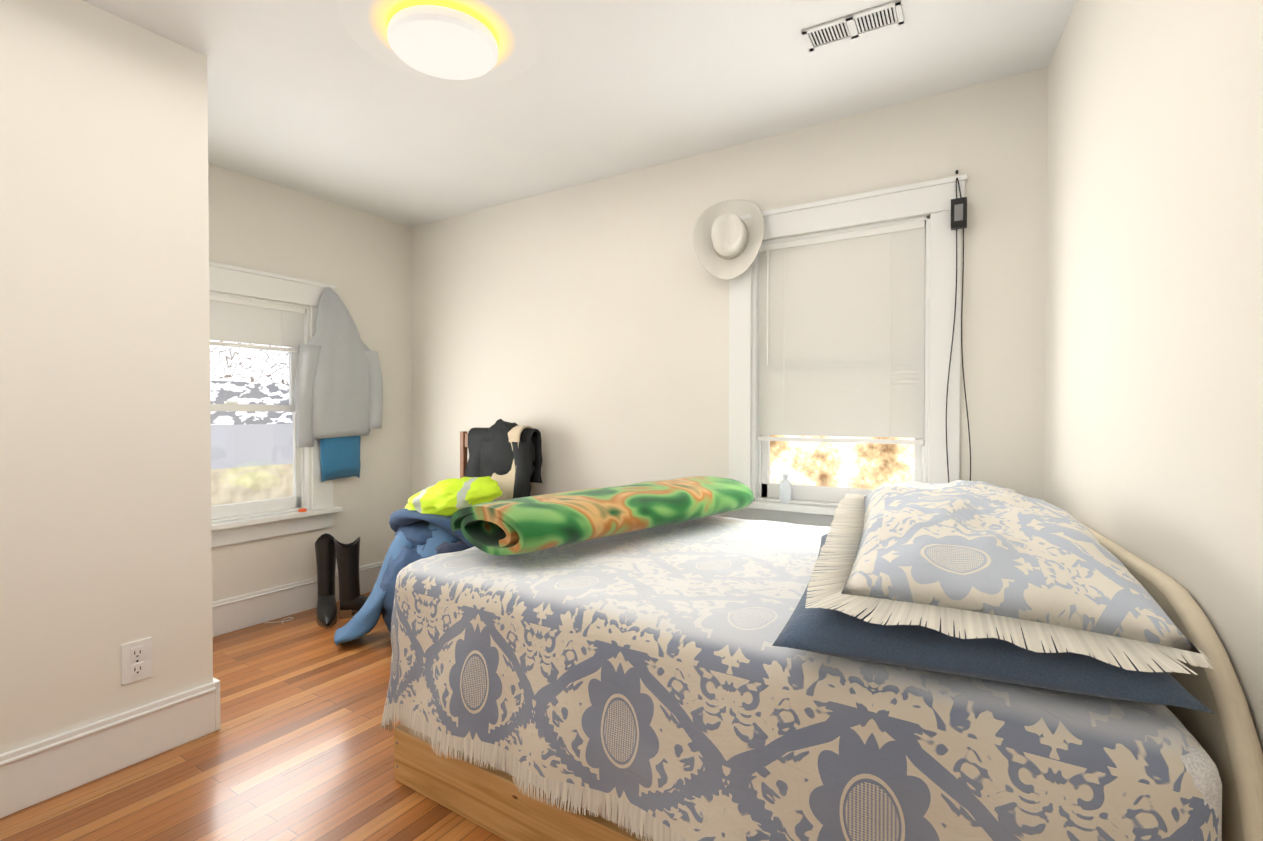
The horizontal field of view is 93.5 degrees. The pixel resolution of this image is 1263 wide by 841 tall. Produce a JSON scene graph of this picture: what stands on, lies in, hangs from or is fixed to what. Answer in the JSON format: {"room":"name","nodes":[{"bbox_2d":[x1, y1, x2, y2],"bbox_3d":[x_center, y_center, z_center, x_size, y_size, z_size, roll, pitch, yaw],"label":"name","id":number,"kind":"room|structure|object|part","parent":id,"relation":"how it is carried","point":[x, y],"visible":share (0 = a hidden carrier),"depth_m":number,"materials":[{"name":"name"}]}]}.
{"room":"bedroom","nodes":[
{"label":"bedroom","id":0,"kind":"room"},
{"bbox_2d":[0,0,212,753],"bbox_3d":[-2.573,-0.085,1.719,1.203,2.500,1.890,0,1,32],"label":"wall","id":1,"kind":"structure","parent":0,"point":[105,493],"depth_m":1.93,"materials":[{"name":"paint"}]},
{"bbox_2d":[0,677,220,818],"bbox_3d":[-2.007,1.076,1.482,0.024,0.185,1.758,0,1,32],"label":"baseboard","id":2,"kind":"structure","parent":1,"relation":"attached to","point":[34,773],"depth_m":1.93,"materials":[{"name":"white paint"}]},
{"bbox_2d":[121,637,151,684],"bbox_3d":[-1.681,0.817,2.019,0.010,0.134,0.082,0,1,32],"label":"electrical outlet","id":3,"kind":"object","parent":1,"relation":"attached to","point":[136,660],"visible":1,"depth_m":2.02,"materials":[{"name":"white plastic"}]},
{"bbox_2d":[0,592,505,840],"bbox_3d":[-0.660,1.216,1.644,4.550,0.100,3.750,0,1,32],"label":"floor","id":4,"kind":"structure","parent":0,"point":[298,745],"depth_m":1.96,"materials":[{"name":"brown wood"}]},
{"bbox_2d":[264,617,292,622],"bbox_3d":[-1.993,1.139,3.376,0.102,0.004,0.134,0,1,32],"label":"cable","id":5,"kind":"object","parent":4,"relation":"on","point":[282,621],"visible":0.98,"depth_m":3.37,"materials":[{"name":"white plastic"}]},
{"bbox_2d":[315,533,336,628],"bbox_3d":[-1.757,0.912,3.422,0.119,0.461,0.365,0,1,-28],"label":"boot","id":6,"kind":"object","parent":4,"relation":"on","point":[326,609],"visible":0.92,"depth_m":3.46,"materials":[{"name":"black leather"}]},
{"bbox_2d":[334,537,381,618],"bbox_3d":[-1.553,0.911,3.509,0.365,0.461,0.119,0,1,-26],"label":"boot","id":7,"kind":"object","parent":4,"relation":"on","point":[351,598],"visible":0.73,"depth_m":3.43,"materials":[{"name":"black leather"}]},
{"bbox_2d":[334,419,541,645],"bbox_3d":[-1.106,0.568,3.296,1.024,1.152,0.983,0,1,32],"label":"chair","id":8,"kind":"object","parent":4,"relation":"on","point":[504,462],"visible":0.65,"depth_m":3.17,"materials":[{"name":"blue fabric"}]},
{"bbox_3d":[-1.252,0.828,3.291,0.378,0.604,0.815,0,1,32],"label":"jean leg","id":9,"kind":"part","parent":8,"relation":"part of","materials":[{"name":"fabric"}]},
{"bbox_3d":[-0.955,0.820,3.095,0.394,0.652,0.783,0,1,32],"label":"jean leg","id":10,"kind":"part","parent":8,"relation":"part of","materials":[{"name":"fabric"}]},
{"bbox_2d":[381,476,1262,840],"bbox_3d":[0.409,0.667,1.983,2.078,0.989,1.610,0,1,32],"label":"bed","id":11,"kind":"object","parent":4,"relation":"on","point":[681,660],"visible":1,"depth_m":1.22,"materials":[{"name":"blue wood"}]},
{"bbox_3d":[1.214,0.735,1.533,0.234,0.865,1.528,0,1,32],"label":"headboard","id":12,"kind":"part","parent":11,"relation":"part of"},
{"bbox_2d":[208,163,411,601],"bbox_3d":[-2.071,-0.109,3.526,0.150,2.500,1.710,0,1,32],"label":"wall","id":13,"kind":"structure","parent":0,"point":[361,260],"depth_m":3.76,"materials":[{"name":"paint"}]},
{"bbox_2d":[209,261,341,546],"bbox_3d":[-2.194,-0.083,3.267,0.215,1.501,1.140,0,1,32],"label":"window","id":14,"kind":"structure","parent":13,"relation":"in","point":[261,519],"depth_m":3.43,"materials":[{"name":"white paint"}]},
{"bbox_2d":[209,294,304,352],"bbox_3d":[-2.176,-0.536,3.250,0.042,0.263,0.772,0,1,32],"label":"window blind","id":15,"kind":"object","parent":14,"relation":"attached to","point":[241,320],"visible":0.46,"depth_m":3.34,"materials":[{"name":"white fabric"}]},
{"bbox_2d":[298,508,306,511],"bbox_3d":[-1.953,0.531,3.526,0.048,0.018,0.048,0,1,32],"label":"cap","id":16,"kind":"object","parent":14,"relation":"on","point":[302,510],"visible":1,"depth_m":3.51,"materials":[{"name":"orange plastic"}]},
{"bbox_2d":[294,287,382,481],"bbox_3d":[-1.800,-0.221,3.683,0.108,1.190,0.564,0,1,32],"label":"hanging clothes","id":17,"kind":"object","parent":14,"relation":"hanging from","point":[338,393],"visible":1,"depth_m":3.63,"materials":[{"name":"white fabric"}]},
{"bbox_2d":[212,561,383,636],"bbox_3d":[-2.006,1.050,3.482,0.024,0.185,1.681,0,1,32],"label":"baseboard","id":18,"kind":"structure","parent":13,"relation":"attached to","point":[239,612],"depth_m":3.40,"materials":[{"name":"white paint"}]},
{"bbox_2d":[83,0,1075,226],"bbox_3d":[-0.660,-1.384,1.611,4.550,0.100,3.750,0,1,32],"label":"ceiling","id":19,"kind":"structure","parent":0,"point":[312,98],"depth_m":2.40,"materials":[{"name":"paint"}]},
{"bbox_2d":[338,0,539,85],"bbox_3d":[-0.649,-1.306,2.057,0.660,0.065,0.660,0,1,32],"label":"ceiling light","id":20,"kind":"object","parent":19,"relation":"attached to","point":[469,42],"visible":1,"depth_m":2.02,"materials":[{"name":"white plastic"}]},
{"bbox_2d":[802,0,903,51],"bbox_3d":[0.749,-1.335,2.014,0.310,0.009,0.124,0,1,30],"label":"ceiling vent","id":21,"kind":"object","parent":19,"relation":"in","point":[860,24],"visible":1,"depth_m":2.01,"materials":[{"name":"white metal"}]},
{"bbox_2d":[411,67,1047,516],"bbox_3d":[0.246,-0.104,3.183,4.450,2.500,0.150,0,1,32],"label":"wall","id":22,"kind":"structure","parent":0,"point":[583,329],"depth_m":3.12,"materials":[{"name":"paint"}]},
{"bbox_2d":[729,174,966,526],"bbox_3d":[0.936,-0.237,2.715,1.059,1.503,0.215,0,1,32],"label":"window","id":23,"kind":"structure","parent":22,"relation":"in","point":[931,199],"depth_m":2.62,"materials":[{"name":"white paint"}]},
{"bbox_2d":[693,199,763,279],"bbox_3d":[0.462,-0.885,2.828,0.337,0.400,0.128,4,-4,19],"label":"hat","id":24,"kind":"object","parent":23,"relation":"hanging from","point":[727,241],"visible":1,"depth_m":2.85,"materials":[{"name":"beige fabric"}]},
{"bbox_2d":[779,474,790,502],"bbox_3d":[0.731,0.322,2.823,0.056,0.136,0.056,0,1,32],"label":"bottle","id":25,"kind":"object","parent":23,"relation":"on","point":[785,490],"visible":0.92,"depth_m":2.80,"materials":[{"name":"white plastic"}]},
{"bbox_2d":[757,220,924,444],"bbox_3d":[0.925,-0.370,2.695,0.727,0.940,0.042,0,1,32],"label":"window blind","id":26,"kind":"object","parent":23,"relation":"attached to","point":[841,316],"visible":1,"depth_m":2.68,"materials":[{"name":"white fabric"}]},
{"bbox_2d":[946,170,970,482],"bbox_3d":[1.313,0.063,2.386,0.157,2.137,0.044,0,1,32],"label":"cord","id":27,"kind":"object","parent":23,"relation":"hanging from","point":[958,213],"visible":0.73,"depth_m":2.37,"materials":[{"name":"black plastic"}]},
{"bbox_2d":[1044,0,1262,751],"bbox_3d":[0.931,-0.071,0.652,0.150,2.500,3.782,0,1,24],"label":"wall","id":28,"kind":"structure","parent":0,"point":[1153,445],"depth_m":1.24,"materials":[{"name":"paint"}]},
{"label":"outside","id":29,"kind":"structure","parent":0,"visible":0},
{"bbox_2d":[210,340,292,505],"bbox_3d":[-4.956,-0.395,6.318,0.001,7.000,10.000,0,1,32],"label":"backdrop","id":30,"kind":"structure","parent":29,"point":[224,443],"depth_m":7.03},
{"bbox_2d":[770,435,913,489],"bbox_3d":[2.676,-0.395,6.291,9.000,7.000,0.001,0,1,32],"label":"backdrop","id":31,"kind":"structure","parent":29,"point":[805,447],"depth_m":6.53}
]}

